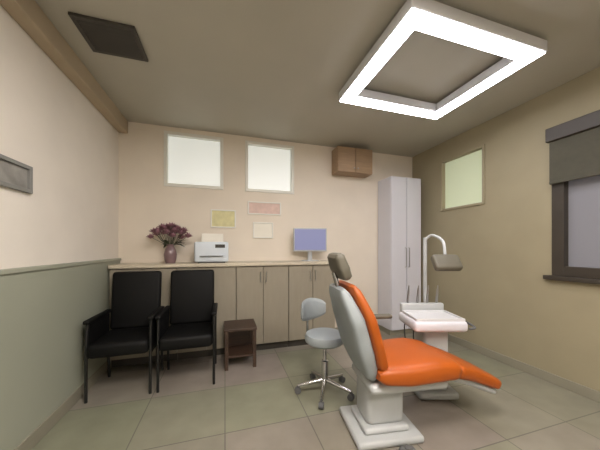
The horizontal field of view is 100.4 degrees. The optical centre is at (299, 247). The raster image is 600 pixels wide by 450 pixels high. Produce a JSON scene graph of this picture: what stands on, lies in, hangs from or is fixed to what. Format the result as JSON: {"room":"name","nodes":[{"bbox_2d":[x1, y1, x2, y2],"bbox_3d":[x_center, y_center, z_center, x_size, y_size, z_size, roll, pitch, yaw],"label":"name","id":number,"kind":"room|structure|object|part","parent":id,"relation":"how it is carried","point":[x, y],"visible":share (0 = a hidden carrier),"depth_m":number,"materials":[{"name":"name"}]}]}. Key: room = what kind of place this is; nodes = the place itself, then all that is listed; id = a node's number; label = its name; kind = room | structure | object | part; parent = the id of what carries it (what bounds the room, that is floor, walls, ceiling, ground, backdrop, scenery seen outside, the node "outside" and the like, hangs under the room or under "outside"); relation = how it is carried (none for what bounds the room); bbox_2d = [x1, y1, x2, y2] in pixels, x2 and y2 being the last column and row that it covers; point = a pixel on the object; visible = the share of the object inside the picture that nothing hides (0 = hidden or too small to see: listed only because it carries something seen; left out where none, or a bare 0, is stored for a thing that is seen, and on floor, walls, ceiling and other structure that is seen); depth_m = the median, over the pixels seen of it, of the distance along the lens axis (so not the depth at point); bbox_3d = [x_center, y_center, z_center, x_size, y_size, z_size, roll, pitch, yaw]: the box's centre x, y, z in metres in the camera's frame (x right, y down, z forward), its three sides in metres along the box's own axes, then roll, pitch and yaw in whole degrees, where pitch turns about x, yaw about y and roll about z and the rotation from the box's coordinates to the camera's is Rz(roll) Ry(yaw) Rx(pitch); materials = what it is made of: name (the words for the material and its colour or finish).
{"room":"dental clinic","nodes":[
{"label":"dental clinic","id":0,"kind":"room"},
{"bbox_2d":[0,5,117,268],"bbox_3d":[-1.384,-0.110,0.227,0.120,2.780,5.870,0,0,-17],"label":"wall","id":1,"kind":"structure","parent":0,"point":[47,124],"depth_m":1.80,"materials":[{"name":"beige paint"}]},
{"bbox_2d":[0,154,32,193],"bbox_3d":[-1.660,-0.430,1.402,0.025,0.170,0.404,0,0,-17],"label":"framed picture","id":2,"kind":"object","parent":1,"relation":"attached to","point":[14,174],"visible":1,"depth_m":1.48},
{"bbox_2d":[0,159,26,187],"bbox_3d":[-1.668,-0.430,1.400,0.010,0.122,0.356,0,0,-17],"label":"print","id":3,"kind":"object","parent":2,"relation":"attached to","point":[13,173],"depth_m":1.46},
{"bbox_2d":[0,261,119,449],"bbox_3d":[-1.317,0.665,0.247,0.018,1.030,5.630,0,0,-17],"label":"wainscoting","id":4,"kind":"structure","parent":1,"relation":"attached to","point":[43,313],"depth_m":1.69,"materials":[{"name":"paint"}]},
{"bbox_2d":[0,258,120,274],"bbox_3d":[-1.312,0.135,0.248,0.030,0.030,5.630,0,0,-17],"label":"trim","id":5,"kind":"structure","parent":1,"relation":"attached to","point":[53,266],"depth_m":1.74,"materials":[{"name":"beige wood"}]},
{"bbox_2d":[14,361,110,449],"bbox_3d":[-1.314,1.230,0.248,0.026,0.100,5.630,0,0,-17],"label":"baseboard","id":6,"kind":"structure","parent":1,"relation":"attached to","point":[48,423],"depth_m":1.83,"materials":[{"name":"paint"}]},
{"bbox_2d":[0,0,127,133],"bbox_3d":[-1.278,-1.425,0.259,0.100,0.150,5.630,0,0,-17],"label":"trim","id":7,"kind":"structure","parent":1,"relation":"attached to","point":[28,14],"depth_m":1.79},
{"bbox_2d":[118,122,411,326],"bbox_3d":[-0.155,-0.110,3.597,4.170,2.780,0.120,0,0,-17],"label":"wall","id":8,"kind":"structure","parent":0,"point":[347,207],"depth_m":3.37,"materials":[{"name":"beige paint"}]},
{"bbox_2d":[164,131,222,189],"bbox_3d":[-1.349,-1.100,3.210,0.700,0.680,0.095,0,0,-17],"label":"window","id":9,"kind":"structure","parent":8,"relation":"in","point":[190,160],"depth_m":3.21,"materials":[{"name":"white glass"}]},
{"bbox_2d":[211,209,235,227],"bbox_3d":[-1.002,-0.380,3.271,0.316,0.236,0.018,0,0,-17],"label":"framed notice","id":10,"kind":"object","parent":8,"relation":"attached to","point":[219,218],"visible":1,"depth_m":3.27,"materials":[{"name":"yellow paper"}]},
{"bbox_2d":[253,222,272,237],"bbox_3d":[-0.504,-0.240,3.420,0.276,0.216,0.018,0,0,-17],"label":"framed notice","id":11,"kind":"object","parent":8,"relation":"attached to","point":[260,229],"visible":1,"depth_m":3.42,"materials":[{"name":"paper"}]},
{"bbox_2d":[248,201,280,214],"bbox_3d":[-0.485,-0.540,3.426,0.456,0.176,0.018,0,0,-17],"label":"framed notice","id":12,"kind":"object","parent":8,"relation":"attached to","point":[254,207],"visible":1,"depth_m":3.42,"materials":[{"name":"pink paper"}]},
{"bbox_2d":[245,140,293,193],"bbox_3d":[-0.420,-1.100,3.489,0.680,0.680,0.095,0,0,-17],"label":"window","id":13,"kind":"structure","parent":8,"relation":"in","point":[269,167],"depth_m":3.49,"materials":[{"name":"white glass"}]},
{"bbox_2d":[332,146,371,177],"bbox_3d":[0.774,-1.260,3.685,0.560,0.360,0.245,0,0,-17],"label":"upper cabinet","id":14,"kind":"object","parent":8,"relation":"attached to","point":[346,161],"visible":1,"depth_m":3.60,"materials":[{"name":"beige wood"}]},
{"bbox_3d":[0.664,-1.260,3.562,0.272,0.352,0.018,0,0,-17],"label":"door","id":15,"kind":"part","parent":14,"relation":"part of","materials":[{"name":"beige wood"}]},
{"bbox_3d":[0.933,-1.260,3.643,0.272,0.352,0.018,0,0,-17],"label":"door","id":16,"kind":"part","parent":14,"relation":"part of","materials":[{"name":"beige wood"}]},
{"bbox_2d":[31,330,599,449],"bbox_3d":[0.671,1.330,0.843,4.410,0.100,5.870,0,0,-17],"label":"floor","id":17,"kind":"structure","parent":0,"point":[247,407],"depth_m":1.97,"materials":[{"name":"tile"}]},
{"bbox_2d":[83,271,163,403],"bbox_3d":[-1.613,0.762,2.365,0.518,1.038,0.558,0,0,-17],"label":"chair","id":18,"kind":"object","parent":17,"relation":"on","point":[136,295],"visible":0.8,"depth_m":2.45,"materials":[{"name":"black leather"}]},
{"bbox_3d":[-1.771,0.957,2.076,0.023,0.647,0.049,0,0,-17],"label":"leg","id":19,"kind":"part","parent":18,"relation":"part of","materials":[{"name":"black metal"}]},
{"bbox_3d":[-1.829,0.623,2.270,0.048,0.035,0.440,0,0,-17],"label":"armrest","id":20,"kind":"part","parent":18,"relation":"part of","materials":[{"name":"black leather"}]},
{"bbox_3d":[-1.827,0.782,2.263,0.022,0.295,0.375,0,0,-17],"label":"panel","id":21,"kind":"part","parent":18,"relation":"part of","materials":[{"name":"black leather"}]},
{"bbox_3d":[-1.888,0.958,2.465,0.023,0.646,0.056,0,0,-17],"label":"leg","id":22,"kind":"part","parent":18,"relation":"part of","materials":[{"name":"black metal"}]},
{"bbox_3d":[-1.599,0.860,2.318,0.450,0.120,0.460,0,0,-17],"label":"seat","id":23,"kind":"part","parent":18,"relation":"part of","materials":[{"name":"black leather"}]},
{"bbox_3d":[-1.673,0.527,2.567,0.440,0.568,0.137,0,0,-17],"label":"backrest","id":24,"kind":"part","parent":18,"relation":"part of","materials":[{"name":"black leather"}]},
{"bbox_3d":[-1.321,0.957,2.211,0.023,0.647,0.049,0,0,-17],"label":"leg","id":25,"kind":"part","parent":18,"relation":"part of","materials":[{"name":"black metal"}]},
{"bbox_3d":[-1.377,0.782,2.398,0.022,0.295,0.375,0,0,-17],"label":"panel","id":26,"kind":"part","parent":18,"relation":"part of","materials":[{"name":"black leather"}]},
{"bbox_3d":[-1.379,0.623,2.405,0.048,0.035,0.440,0,0,-17],"label":"armrest","id":27,"kind":"part","parent":18,"relation":"part of","materials":[{"name":"black leather"}]},
{"bbox_3d":[-1.438,0.958,2.600,0.023,0.646,0.056,0,0,-17],"label":"leg","id":28,"kind":"part","parent":18,"relation":"part of","materials":[{"name":"black metal"}]},
{"bbox_2d":[109,268,177,366],"bbox_3d":[-1.735,0.751,2.854,0.642,1.058,0.359,0,0,-17],"label":"base cabinet","id":29,"kind":"object","parent":17,"relation":"on","point":[125,360],"visible":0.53,"depth_m":2.75,"materials":[{"name":"beige laminate"}]},
{"bbox_3d":[-1.849,0.706,2.671,0.313,0.948,0.019,0,0,-17],"label":"door","id":30,"kind":"part","parent":29,"relation":"part of","materials":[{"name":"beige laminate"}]},
{"bbox_3d":[-1.539,0.706,2.764,0.313,0.948,0.019,0,0,-17],"label":"door","id":31,"kind":"part","parent":29,"relation":"part of","materials":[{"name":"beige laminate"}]},
{"bbox_2d":[108,260,328,268],"bbox_3d":[-0.800,0.200,3.145,2.605,0.040,0.374,0,0,-17],"label":"countertop","id":32,"kind":"structure","parent":29,"relation":"on","point":[294,262],"depth_m":2.91,"materials":[{"name":"stone"}]},
{"bbox_2d":[146,222,193,262],"bbox_3d":[-1.512,-0.058,2.917,0.498,0.477,0.342,0,0,-17],"label":"flower vase","id":33,"kind":"object","parent":32,"relation":"on","point":[170,254],"visible":1,"depth_m":2.88,"materials":[{"name":"purple plant"}]},
{"bbox_2d":[194,233,227,262],"bbox_3d":[-1.068,0.000,3.039,0.380,0.360,0.285,0,0,-17],"label":"printer","id":34,"kind":"object","parent":32,"relation":"on","point":[211,248],"visible":1,"depth_m":2.94,"materials":[{"name":"plastic"}]},
{"bbox_3d":[-0.943,-0.020,2.953,0.110,0.040,0.006,0,0,-17],"label":"control panel","id":35,"kind":"part","parent":34,"relation":"part of","materials":[{"name":"grey plastic"}]},
{"bbox_2d":[293,228,326,260],"bbox_3d":[0.139,-0.045,3.445,0.460,0.450,0.160,0,0,-7],"label":"monitor","id":36,"kind":"object","parent":32,"relation":"on","point":[304,239],"visible":0.98,"depth_m":3.42,"materials":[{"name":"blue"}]},
{"bbox_3d":[0.140,-0.110,3.440,0.460,0.320,0.030,0,0,-7],"label":"casing","id":37,"kind":"part","parent":36,"relation":"part of","materials":[{"name":"white plastic"}]},
{"bbox_2d":[155,270,217,392],"bbox_3d":[-1.105,0.762,2.518,0.518,1.038,0.558,0,0,-17],"label":"chair","id":38,"kind":"object","parent":17,"relation":"on","point":[193,309],"visible":1,"depth_m":2.63,"materials":[{"name":"black leather"}]},
{"bbox_3d":[-1.264,0.957,2.228,0.023,0.647,0.049,0,0,-17],"label":"leg","id":39,"kind":"part","parent":38,"relation":"part of","materials":[{"name":"black metal"}]},
{"bbox_3d":[-1.322,0.623,2.422,0.048,0.035,0.440,0,0,-17],"label":"armrest","id":40,"kind":"part","parent":38,"relation":"part of","materials":[{"name":"black leather"}]},
{"bbox_3d":[-1.320,0.782,2.415,0.022,0.295,0.375,0,0,-17],"label":"panel","id":41,"kind":"part","parent":38,"relation":"part of","materials":[{"name":"black leather"}]},
{"bbox_3d":[-1.380,0.958,2.618,0.023,0.646,0.056,0,0,-17],"label":"leg","id":42,"kind":"part","parent":38,"relation":"part of","materials":[{"name":"black metal"}]},
{"bbox_3d":[-1.091,0.860,2.471,0.450,0.120,0.460,0,0,-17],"label":"seat","id":43,"kind":"part","parent":38,"relation":"part of","materials":[{"name":"black leather"}]},
{"bbox_3d":[-1.166,0.527,2.720,0.440,0.568,0.137,0,0,-17],"label":"backrest","id":44,"kind":"part","parent":38,"relation":"part of","materials":[{"name":"black leather"}]},
{"bbox_3d":[-0.814,0.957,2.363,0.023,0.647,0.049,0,0,-17],"label":"leg","id":45,"kind":"part","parent":38,"relation":"part of","materials":[{"name":"black metal"}]},
{"bbox_3d":[-0.872,0.623,2.557,0.048,0.035,0.440,0,0,-17],"label":"armrest","id":46,"kind":"part","parent":38,"relation":"part of","materials":[{"name":"black leather"}]},
{"bbox_3d":[-0.930,0.958,2.753,0.023,0.646,0.056,0,0,-17],"label":"leg","id":47,"kind":"part","parent":38,"relation":"part of","materials":[{"name":"black metal"}]},
{"bbox_2d":[177,266,235,359],"bbox_3d":[-1.116,0.751,3.040,0.642,1.058,0.359,0,0,-17],"label":"base cabinet","id":48,"kind":"object","parent":17,"relation":"on","point":[224,277],"visible":0.45,"depth_m":2.94,"materials":[{"name":"beige laminate"}]},
{"bbox_3d":[-1.230,0.706,2.857,0.313,0.948,0.019,0,0,-17],"label":"door","id":49,"kind":"part","parent":48,"relation":"part of","materials":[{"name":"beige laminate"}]},
{"bbox_3d":[-0.920,0.706,2.949,0.313,0.948,0.019,0,0,-17],"label":"door","id":50,"kind":"part","parent":48,"relation":"part of","materials":[{"name":"beige laminate"}]},
{"bbox_2d":[224,319,256,370],"bbox_3d":[-0.671,1.065,2.795,0.340,0.430,0.340,0,0,-17],"label":"side table","id":51,"kind":"object","parent":17,"relation":"on","point":[240,335],"visible":1,"depth_m":2.77,"materials":[{"name":"brown wood"}]},
{"bbox_3d":[-0.769,1.080,2.614,0.036,0.400,0.036,0,0,-17],"label":"leg","id":52,"kind":"part","parent":51,"relation":"part of","materials":[{"name":"brown wood"}]},
{"bbox_2d":[228,344,252,358],"bbox_3d":[-0.671,1.150,2.795,0.300,0.020,0.300,0,0,-17],"label":"shelf","id":53,"kind":"object","parent":51,"relation":"attached to","point":[234,350],"depth_m":2.78,"materials":[{"name":"brown wood"}]},
{"bbox_3d":[-0.574,1.080,2.975,0.036,0.400,0.036,0,0,-17],"label":"leg","id":54,"kind":"part","parent":51,"relation":"part of","materials":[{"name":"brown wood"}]},
{"bbox_3d":[-0.491,1.080,2.698,0.036,0.400,0.036,0,0,-17],"label":"leg","id":55,"kind":"part","parent":51,"relation":"part of","materials":[{"name":"brown wood"}]},
{"bbox_2d":[236,265,287,350],"bbox_3d":[-0.497,0.751,3.226,0.642,1.058,0.359,0,0,-17],"label":"base cabinet","id":56,"kind":"object","parent":17,"relation":"on","point":[261,291],"visible":0.79,"depth_m":3.09,"materials":[{"name":"beige laminate"}]},
{"bbox_3d":[-0.611,0.706,3.042,0.313,0.948,0.019,0,0,-17],"label":"door","id":57,"kind":"part","parent":56,"relation":"part of","materials":[{"name":"beige laminate"}]},
{"bbox_3d":[-0.301,0.706,3.135,0.313,0.948,0.019,0,0,-17],"label":"door","id":58,"kind":"part","parent":56,"relation":"part of","materials":[{"name":"beige laminate"}]},
{"bbox_2d":[287,264,334,346],"bbox_3d":[0.122,0.751,3.411,0.642,1.058,0.359,0,0,-17],"label":"base cabinet","id":59,"kind":"object","parent":17,"relation":"on","point":[304,281],"visible":0.58,"depth_m":3.24,"materials":[{"name":"beige laminate"}]},
{"bbox_3d":[0.008,0.706,3.228,0.313,0.948,0.019,0,0,-17],"label":"door","id":60,"kind":"part","parent":59,"relation":"part of","materials":[{"name":"beige laminate"}]},
{"bbox_3d":[0.318,0.706,3.321,0.313,0.948,0.019,0,0,-17],"label":"door","id":61,"kind":"part","parent":59,"relation":"part of","materials":[{"name":"beige laminate"}]},
{"bbox_2d":[295,298,354,409],"bbox_3d":[0.235,0.878,2.234,0.495,0.803,0.518,0,0,-42],"label":"stool","id":62,"kind":"object","parent":17,"relation":"on","point":[323,338],"visible":0.98,"depth_m":2.20,"materials":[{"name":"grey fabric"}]},
{"bbox_3d":[0.091,1.187,2.207,0.226,0.071,0.040,0,0,-6],"label":"leg","id":63,"kind":"part","parent":62,"relation":"part of","materials":[{"name":"silver metal"}]},
{"bbox_3d":[0.105,0.580,2.349,0.322,0.207,0.100,0,0,-42],"label":"backrest","id":64,"kind":"part","parent":62,"relation":"part of","materials":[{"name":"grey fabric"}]},
{"bbox_3d":[0.168,1.187,2.338,0.040,0.071,0.226,0,0,-24],"label":"leg","id":65,"kind":"part","parent":62,"relation":"part of","materials":[{"name":"silver metal"}]},
{"bbox_3d":[0.192,1.187,2.094,0.040,0.071,0.226,0,0,12],"label":"leg","id":66,"kind":"part","parent":62,"relation":"part of","materials":[{"name":"silver metal"}]},
{"bbox_3d":[0.220,0.794,2.220,0.360,0.092,0.360,0,0,-42],"label":"seat","id":67,"kind":"part","parent":62,"relation":"part of","materials":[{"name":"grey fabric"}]},
{"bbox_3d":[0.317,1.187,2.306,0.226,0.071,0.040,0,0,-42],"label":"leg","id":68,"kind":"part","parent":62,"relation":"part of","materials":[{"name":"silver metal"}]},
{"bbox_3d":[0.332,1.187,2.155,0.226,0.071,0.040,0,0,30],"label":"leg","id":69,"kind":"part","parent":62,"relation":"part of","materials":[{"name":"silver metal"}]},
{"bbox_2d":[378,176,420,334],"bbox_3d":[1.526,0.120,3.823,0.520,2.320,0.374,0,0,-17],"label":"tall cabinet","id":70,"kind":"object","parent":17,"relation":"on","point":[399,198],"visible":0.9,"depth_m":3.69,"materials":[{"name":"white paint"}]},
{"bbox_3d":[1.443,0.080,3.648,0.252,2.230,0.019,0,0,-17],"label":"door","id":71,"kind":"part","parent":70,"relation":"part of","materials":[{"name":"white paint"}]},
{"bbox_3d":[1.692,0.080,3.723,0.252,2.230,0.019,0,0,-17],"label":"door","id":72,"kind":"part","parent":70,"relation":"part of","materials":[{"name":"white paint"}]},
{"bbox_2d":[327,253,501,449],"bbox_3d":[0.814,0.657,1.841,1.222,1.246,0.620,0,0,-9],"label":"dental chair","id":73,"kind":"object","parent":17,"relation":"on","point":[385,369],"visible":1,"depth_m":1.64,"materials":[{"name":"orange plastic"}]},
{"bbox_3d":[0.255,0.235,1.742,0.069,0.139,0.032,0,0,-9],"label":"headrest post","id":74,"kind":"part","parent":73,"relation":"part of","materials":[{"name":"silver metal"}]},
{"bbox_3d":[0.420,0.515,1.768,0.224,0.542,0.500,0,0,-9],"label":"backrest","id":75,"kind":"part","parent":73,"relation":"part of","materials":[{"name":"orange leather"}]},
{"bbox_3d":[0.624,0.578,2.094,0.300,0.035,0.060,0,0,-9],"label":"armrest","id":76,"kind":"part","parent":73,"relation":"part of","materials":[{"name":"grey plastic"}]},
{"bbox_3d":[0.750,0.810,1.821,0.584,0.160,0.520,0,0,-9],"label":"seat","id":77,"kind":"part","parent":73,"relation":"part of","materials":[{"name":"orange leather"}]},
{"bbox_2d":[399,234,475,399],"bbox_3d":[1.195,0.574,2.244,0.530,1.413,0.448,0,0,0],"label":"dental unit","id":78,"kind":"object","parent":17,"relation":"on","point":[430,323],"visible":0.79,"depth_m":2.14,"materials":[{"name":"white paint"}]},
{"bbox_3d":[1.150,0.565,2.365,0.400,0.090,0.050,0,0,0],"label":"instrument rail","id":79,"kind":"part","parent":78,"relation":"part of","materials":[{"name":"white plastic"}]},
{"bbox_2d":[402,310,464,321],"bbox_3d":[1.150,0.591,2.185,0.400,0.022,0.290,0,0,0],"label":"tray","id":80,"kind":"object","parent":78,"relation":"on","point":[411,315],"depth_m":2.17,"materials":[{"name":"white plastic"}]},
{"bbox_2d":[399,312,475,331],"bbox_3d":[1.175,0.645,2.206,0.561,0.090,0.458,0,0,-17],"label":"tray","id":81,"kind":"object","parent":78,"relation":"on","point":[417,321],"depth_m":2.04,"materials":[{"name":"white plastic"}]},
{"bbox_2d":[423,234,462,301],"bbox_3d":[1.229,0.305,2.256,0.243,0.877,0.393,0,0,-17],"label":"lamp","id":82,"kind":"object","parent":78,"relation":"attached to","point":[440,262],"depth_m":2.17,"materials":[{"name":"white metal"}]},
{"bbox_2d":[35,0,599,156],"bbox_3d":[0.671,-1.550,0.843,4.410,0.100,5.870,0,0,-17],"label":"ceiling","id":83,"kind":"structure","parent":0,"point":[266,69],"depth_m":2.05,"materials":[{"name":"beige paint"}]},
{"bbox_2d":[68,11,147,61],"bbox_3d":[-1.341,-1.488,1.790,0.370,0.024,0.320,0,0,-17],"label":"ceiling vent","id":84,"kind":"object","parent":83,"relation":"in","point":[103,36],"visible":1,"depth_m":1.76,"materials":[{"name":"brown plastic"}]},
{"bbox_2d":[339,0,546,118],"bbox_3d":[1.059,-1.441,2.072,1.160,0.118,0.980,0,0,-17],"label":"ceiling lamp","id":85,"kind":"object","parent":83,"relation":"attached to","point":[518,48],"visible":1,"depth_m":1.75,"materials":[{"name":"white plastic"}]},
{"bbox_2d":[345,24,413,96],"bbox_3d":[0.566,-1.387,1.924,0.110,0.010,0.740,0,0,-17],"label":"diffuser","id":86,"kind":"object","parent":85,"relation":"attached to","point":[399,33],"depth_m":1.82,"materials":[{"name":"white plastic"}]},
{"bbox_2d":[340,95,443,118],"bbox_3d":[0.937,-1.387,2.479,1.140,0.010,0.110,0,0,-17],"label":"diffuser","id":87,"kind":"object","parent":85,"relation":"attached to","point":[362,100],"depth_m":2.44,"materials":[{"name":"white plastic"}]},
{"bbox_2d":[400,8,544,63],"bbox_3d":[1.181,-1.387,1.665,1.140,0.010,0.110,0,0,-17],"label":"diffuser","id":88,"kind":"object","parent":85,"relation":"attached to","point":[426,20],"depth_m":1.62,"materials":[{"name":"white plastic"}]},
{"bbox_2d":[436,61,526,113],"bbox_3d":[1.553,-1.387,2.220,0.110,0.010,0.740,0,0,-17],"label":"diffuser","id":89,"kind":"object","parent":85,"relation":"attached to","point":[508,68],"depth_m":2.13,"materials":[{"name":"white plastic"}]},
{"bbox_2d":[412,67,599,391],"bbox_3d":[2.725,-0.110,1.460,0.120,2.780,5.870,0,0,-17],"label":"wall","id":90,"kind":"structure","parent":0,"point":[503,244],"depth_m":2.65,"materials":[{"name":"paint"}]},
{"bbox_2d":[440,144,484,211],"bbox_3d":[2.146,-0.880,3.296,0.095,0.720,0.640,0,0,-17],"label":"window","id":91,"kind":"structure","parent":90,"relation":"in","point":[462,175],"depth_m":3.29,"materials":[{"name":"glass"}]},
{"bbox_2d":[448,334,599,402],"bbox_3d":[2.660,1.235,1.440,0.016,0.090,5.630,0,0,-17],"label":"baseboard","id":92,"kind":"structure","parent":90,"relation":"attached to","point":[587,392],"depth_m":2.50,"materials":[{"name":"paint"}]},
{"bbox_2d":[543,110,599,284],"bbox_3d":[2.587,-0.410,1.731,0.150,1.420,1.430,0,0,-17],"label":"window","id":93,"kind":"structure","parent":90,"relation":"in","point":[574,145],"depth_m":2.21,"materials":[{"name":"grey"}]},
{"bbox_3d":[2.558,0.280,1.723,0.050,0.040,1.430,0,0,-17],"label":"sill","id":94,"kind":"part","parent":93,"relation":"part of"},
{"bbox_2d":[549,126,599,184],"bbox_3d":[2.542,-0.792,1.718,0.022,0.395,1.330,0,0,-17],"label":"roller blind","id":95,"kind":"object","parent":93,"relation":"attached to","point":[574,155],"depth_m":2.18,"materials":[{"name":"grey fabric"}]},
{"bbox_3d":[2.635,-0.410,1.746,0.012,1.178,1.168,0,0,-17],"label":"pane","id":96,"kind":"part","parent":93,"relation":"part of","materials":[{"name":"grey glass"}]}
]}

